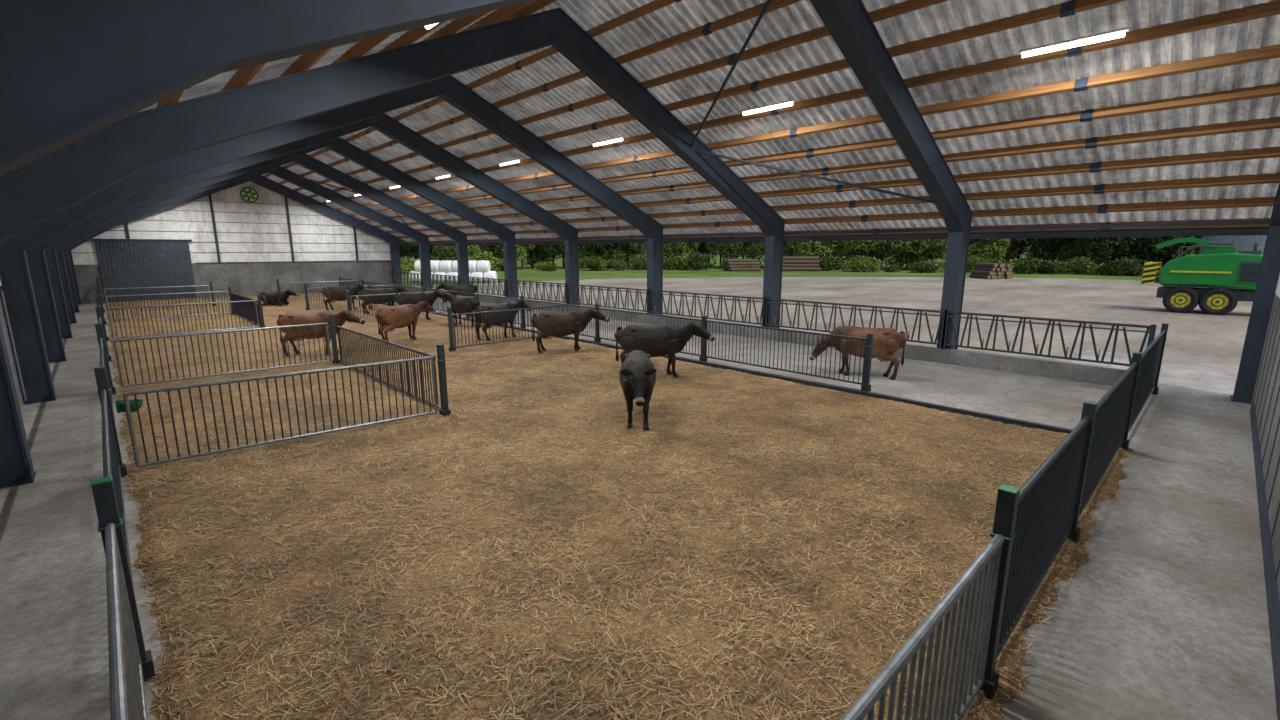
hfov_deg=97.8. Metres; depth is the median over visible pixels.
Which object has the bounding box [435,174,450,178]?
lamp
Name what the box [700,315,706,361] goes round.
fence post
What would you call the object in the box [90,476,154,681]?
fence post
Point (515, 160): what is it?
lamp
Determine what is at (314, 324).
gate
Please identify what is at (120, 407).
bowl
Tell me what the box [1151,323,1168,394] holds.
fence post
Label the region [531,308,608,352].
cow
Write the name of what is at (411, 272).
hay bale
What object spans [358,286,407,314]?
cow
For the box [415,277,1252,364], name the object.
gravel yard
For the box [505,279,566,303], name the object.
fence
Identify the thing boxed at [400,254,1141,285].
grassy ground
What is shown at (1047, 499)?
fence panel
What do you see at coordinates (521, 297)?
fence post
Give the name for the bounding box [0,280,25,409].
wall
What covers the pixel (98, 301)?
fence post
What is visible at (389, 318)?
cow
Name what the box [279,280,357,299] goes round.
gate
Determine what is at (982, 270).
log pile
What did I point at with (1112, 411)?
gate
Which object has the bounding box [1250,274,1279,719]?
wall
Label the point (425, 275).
fence
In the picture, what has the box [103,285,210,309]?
gate
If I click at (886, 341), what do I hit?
cow
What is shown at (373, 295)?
gate
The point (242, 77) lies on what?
roof purlins
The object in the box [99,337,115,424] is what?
gate
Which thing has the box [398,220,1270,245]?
beam
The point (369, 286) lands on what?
cow
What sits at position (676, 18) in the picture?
ceiling
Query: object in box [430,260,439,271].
hay bale
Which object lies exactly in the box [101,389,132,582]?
gate
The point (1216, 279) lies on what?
combine harvester
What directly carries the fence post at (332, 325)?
on the floor
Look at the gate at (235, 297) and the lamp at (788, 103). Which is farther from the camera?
the gate at (235, 297)
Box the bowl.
[115,399,142,412]
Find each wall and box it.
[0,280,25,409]
[71,177,391,303]
[392,285,1125,385]
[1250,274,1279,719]
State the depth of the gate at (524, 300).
22.30 m
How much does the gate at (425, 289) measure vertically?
1.128 m
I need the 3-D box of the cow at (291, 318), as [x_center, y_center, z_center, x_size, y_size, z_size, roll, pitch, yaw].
[-10.002,-0.866,17.624,2.610,1.406,0.774,-2,11,-9]
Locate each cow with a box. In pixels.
[259,289,299,305]
[277,310,364,355]
[322,284,366,309]
[354,284,395,308]
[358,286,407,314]
[375,301,435,344]
[394,290,443,319]
[434,283,477,297]
[442,293,479,326]
[474,299,531,340]
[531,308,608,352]
[615,322,714,376]
[619,350,656,430]
[810,326,906,379]
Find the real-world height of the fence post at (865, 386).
1.390 m
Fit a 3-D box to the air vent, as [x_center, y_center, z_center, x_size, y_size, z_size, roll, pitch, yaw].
[-27.900,-11.789,39.848,1.080,1.080,0.160,-10,15,-43]
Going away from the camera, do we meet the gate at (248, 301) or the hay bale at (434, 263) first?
the gate at (248, 301)
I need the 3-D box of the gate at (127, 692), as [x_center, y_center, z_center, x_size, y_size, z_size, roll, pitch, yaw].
[-2.334,2.088,2.609,0.054,1.201,4.493,-10,15,-43]
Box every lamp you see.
[425,23,437,29]
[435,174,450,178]
[499,159,520,165]
[592,136,623,146]
[741,99,794,115]
[1019,27,1128,57]
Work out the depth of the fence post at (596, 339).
20.28 m
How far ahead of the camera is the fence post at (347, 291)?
25.50 m
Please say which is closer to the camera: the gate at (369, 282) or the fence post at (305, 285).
the fence post at (305, 285)
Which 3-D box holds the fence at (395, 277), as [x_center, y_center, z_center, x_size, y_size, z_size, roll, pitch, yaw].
[-18.822,-6.522,44.957,0.100,1.146,6.066,-10,15,-43]
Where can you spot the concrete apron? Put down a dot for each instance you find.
(1199, 376)
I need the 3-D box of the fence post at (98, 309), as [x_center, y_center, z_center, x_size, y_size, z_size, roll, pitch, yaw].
[-16.102,-0.777,16.729,0.170,1.654,0.170,-10,15,-43]
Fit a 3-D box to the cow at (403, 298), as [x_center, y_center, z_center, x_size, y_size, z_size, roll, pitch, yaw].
[-10.283,-2.597,26.400,2.523,1.409,0.721,-1,11,-4]
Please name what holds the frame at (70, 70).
on the floor
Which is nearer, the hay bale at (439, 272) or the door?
the door
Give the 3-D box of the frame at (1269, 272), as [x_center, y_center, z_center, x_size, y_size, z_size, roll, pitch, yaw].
[6.541,-2.126,5.068,19.992,8.813,0.463,-10,15,-43]
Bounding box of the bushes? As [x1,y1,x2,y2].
[400,251,1151,275]
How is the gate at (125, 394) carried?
attached to the fence post at (444, 410)
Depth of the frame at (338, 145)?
27.10 m
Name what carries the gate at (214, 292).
attached to the fence post at (229, 287)
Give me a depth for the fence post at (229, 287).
28.37 m
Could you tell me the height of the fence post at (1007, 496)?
1.654 m
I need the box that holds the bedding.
[104,292,1132,719]
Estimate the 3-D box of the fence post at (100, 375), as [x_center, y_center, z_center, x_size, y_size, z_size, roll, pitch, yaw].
[-7.735,0.916,8.139,0.170,1.654,0.170,-10,15,-43]
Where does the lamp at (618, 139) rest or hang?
hanging from the ceiling
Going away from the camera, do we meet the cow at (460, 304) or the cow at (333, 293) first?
the cow at (460, 304)
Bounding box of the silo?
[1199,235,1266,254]
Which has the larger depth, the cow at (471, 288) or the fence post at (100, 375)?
the cow at (471, 288)
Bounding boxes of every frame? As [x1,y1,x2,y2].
[0,0,972,349]
[0,7,784,488]
[0,75,662,403]
[25,113,579,362]
[44,137,517,338]
[55,154,469,322]
[63,166,431,312]
[68,175,401,304]
[1230,182,1279,403]
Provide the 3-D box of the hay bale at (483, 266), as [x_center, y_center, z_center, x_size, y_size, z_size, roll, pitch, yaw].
[-16.118,-9.641,57.551,1.200,1.250,1.250,0,11,-1]
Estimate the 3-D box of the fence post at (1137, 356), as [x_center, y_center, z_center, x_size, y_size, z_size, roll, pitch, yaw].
[8.135,0.692,9.278,0.170,1.654,0.170,-10,15,-43]
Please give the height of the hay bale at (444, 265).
1.250 m
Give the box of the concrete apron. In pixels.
[1069,350,1238,395]
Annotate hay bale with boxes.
[409,271,420,282]
[414,260,420,271]
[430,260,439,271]
[434,271,446,282]
[439,260,452,272]
[446,271,457,282]
[452,260,457,271]
[468,260,476,272]
[471,271,483,282]
[477,260,490,272]
[483,271,496,282]
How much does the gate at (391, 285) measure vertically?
1.122 m
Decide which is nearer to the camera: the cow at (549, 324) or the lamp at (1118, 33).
the lamp at (1118, 33)
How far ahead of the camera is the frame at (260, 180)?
41.99 m
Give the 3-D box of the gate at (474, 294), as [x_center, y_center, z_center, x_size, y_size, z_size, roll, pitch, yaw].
[-6.748,-2.399,25.614,0.054,1.128,4.936,-10,15,-43]
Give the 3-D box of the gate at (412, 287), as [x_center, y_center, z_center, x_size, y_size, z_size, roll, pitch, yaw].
[-13.679,-3.801,32.730,0.054,1.128,4.936,-10,15,-43]
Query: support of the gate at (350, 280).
attached to the fence post
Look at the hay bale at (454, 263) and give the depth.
57.01 m
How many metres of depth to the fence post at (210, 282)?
33.06 m
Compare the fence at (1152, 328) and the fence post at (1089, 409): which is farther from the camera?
the fence at (1152, 328)
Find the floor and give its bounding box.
[0,297,1276,719]
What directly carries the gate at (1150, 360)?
attached to the fence post at (1137, 356)
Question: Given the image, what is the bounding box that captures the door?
[91,239,196,301]
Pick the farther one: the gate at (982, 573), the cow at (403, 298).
the cow at (403, 298)
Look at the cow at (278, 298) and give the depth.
33.07 m
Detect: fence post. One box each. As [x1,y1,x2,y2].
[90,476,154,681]
[93,366,127,476]
[95,296,108,340]
[95,306,111,360]
[95,323,115,394]
[96,281,104,312]
[96,287,106,323]
[209,281,215,305]
[228,286,235,314]
[257,294,265,327]
[276,279,279,290]
[304,284,309,309]
[328,314,339,364]
[346,290,350,321]
[436,344,450,416]
[447,307,455,351]
[520,296,525,327]
[594,304,600,341]
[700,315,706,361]
[861,333,873,391]
[979,484,1020,700]
[1067,401,1097,543]
[1120,352,1142,450]
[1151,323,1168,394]
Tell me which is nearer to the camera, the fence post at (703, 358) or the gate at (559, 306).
the fence post at (703, 358)
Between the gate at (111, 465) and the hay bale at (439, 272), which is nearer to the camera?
the gate at (111, 465)
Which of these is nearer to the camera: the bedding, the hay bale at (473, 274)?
the bedding
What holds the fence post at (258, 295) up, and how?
on the floor
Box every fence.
[391,271,421,286]
[421,273,457,287]
[458,276,504,295]
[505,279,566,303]
[565,283,648,312]
[648,289,764,325]
[764,297,946,348]
[943,310,1156,365]
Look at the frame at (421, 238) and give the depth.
37.37 m
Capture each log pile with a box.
[723,259,760,270]
[782,256,820,270]
[969,263,1012,278]
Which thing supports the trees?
on the grassy ground at (528, 273)
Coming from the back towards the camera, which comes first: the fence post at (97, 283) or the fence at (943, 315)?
the fence post at (97, 283)
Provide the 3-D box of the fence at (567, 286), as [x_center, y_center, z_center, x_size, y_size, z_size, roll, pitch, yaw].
[-1.745,-3.066,27.424,0.100,1.146,6.264,-10,15,-43]
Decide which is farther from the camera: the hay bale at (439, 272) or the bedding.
the hay bale at (439, 272)
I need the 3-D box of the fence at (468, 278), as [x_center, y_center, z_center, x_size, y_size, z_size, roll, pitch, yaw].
[-10.317,-4.801,36.226,0.100,1.146,6.264,-10,15,-43]
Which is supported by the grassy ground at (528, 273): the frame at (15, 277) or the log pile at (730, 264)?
the log pile at (730, 264)
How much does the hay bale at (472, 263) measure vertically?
1.250 m
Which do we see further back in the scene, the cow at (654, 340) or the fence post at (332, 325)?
the fence post at (332, 325)
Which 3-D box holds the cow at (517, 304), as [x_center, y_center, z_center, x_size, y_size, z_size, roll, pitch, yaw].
[-5.085,-1.520,20.934,0.721,1.409,2.523,10,15,40]
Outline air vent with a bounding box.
[240,187,257,202]
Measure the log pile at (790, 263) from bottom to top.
2.338 m
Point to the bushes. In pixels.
(868, 264)
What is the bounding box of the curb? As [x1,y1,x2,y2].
[319,291,1072,433]
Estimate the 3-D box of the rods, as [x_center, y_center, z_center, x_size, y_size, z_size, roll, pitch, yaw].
[-7.145,-8.161,25.534,8.577,3.836,37.268,-10,15,-43]
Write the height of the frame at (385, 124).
8.813 m
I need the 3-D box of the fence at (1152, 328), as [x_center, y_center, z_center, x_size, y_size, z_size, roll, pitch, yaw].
[10.532,-0.582,14.819,0.100,1.146,4.581,-10,15,-43]
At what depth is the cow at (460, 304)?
23.87 m
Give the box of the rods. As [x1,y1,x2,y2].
[279,0,933,233]
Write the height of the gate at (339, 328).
1.089 m
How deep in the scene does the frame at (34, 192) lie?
9.71 m
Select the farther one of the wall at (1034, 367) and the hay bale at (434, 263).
the hay bale at (434, 263)
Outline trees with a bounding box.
[398,236,1201,270]
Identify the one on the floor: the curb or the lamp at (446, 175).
the curb
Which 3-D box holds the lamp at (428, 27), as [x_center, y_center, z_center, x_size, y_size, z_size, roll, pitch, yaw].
[-2.895,-5.236,8.384,0.120,0.124,1.520,-10,15,-43]
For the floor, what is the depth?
6.03 m
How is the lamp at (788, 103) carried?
hanging from the ceiling
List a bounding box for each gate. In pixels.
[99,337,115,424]
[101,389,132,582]
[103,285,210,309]
[105,291,229,320]
[105,523,147,719]
[107,300,258,338]
[112,322,331,386]
[122,356,437,467]
[231,292,260,325]
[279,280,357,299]
[307,285,393,307]
[337,326,438,407]
[340,278,361,285]
[350,291,447,318]
[363,281,388,285]
[390,284,422,302]
[424,288,464,313]
[453,305,568,347]
[467,293,520,324]
[522,299,594,337]
[598,308,701,355]
[705,320,866,384]
[840,534,1003,719]
[1079,362,1137,516]
[1128,330,1164,432]
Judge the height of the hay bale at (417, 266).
1.250 m
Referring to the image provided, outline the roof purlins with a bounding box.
[157,0,1279,243]
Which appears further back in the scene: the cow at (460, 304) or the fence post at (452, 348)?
the cow at (460, 304)
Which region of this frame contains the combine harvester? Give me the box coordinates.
[1141,238,1262,314]
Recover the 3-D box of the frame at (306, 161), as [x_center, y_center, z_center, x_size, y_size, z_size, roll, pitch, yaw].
[-19.177,-7.330,31.471,19.992,8.813,0.463,-10,15,-43]
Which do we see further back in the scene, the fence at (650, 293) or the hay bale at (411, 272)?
the hay bale at (411, 272)
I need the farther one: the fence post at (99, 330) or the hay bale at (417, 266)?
the hay bale at (417, 266)
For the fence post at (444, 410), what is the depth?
11.03 m
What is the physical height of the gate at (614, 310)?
1.128 m
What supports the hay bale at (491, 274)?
on the grassy ground at (528, 273)
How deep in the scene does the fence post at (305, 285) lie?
30.71 m
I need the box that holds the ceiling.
[139,0,1279,241]
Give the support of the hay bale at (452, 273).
on the grassy ground at (528, 273)
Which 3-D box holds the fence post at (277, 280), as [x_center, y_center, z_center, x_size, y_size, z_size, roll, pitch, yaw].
[-22.929,-4.377,35.423,0.170,1.489,0.170,-10,15,-43]
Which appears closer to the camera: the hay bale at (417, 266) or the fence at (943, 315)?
the fence at (943, 315)
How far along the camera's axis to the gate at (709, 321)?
14.63 m
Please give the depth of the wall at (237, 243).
40.55 m
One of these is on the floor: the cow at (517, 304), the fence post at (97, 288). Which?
the fence post at (97, 288)
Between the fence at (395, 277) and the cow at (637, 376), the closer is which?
the cow at (637, 376)

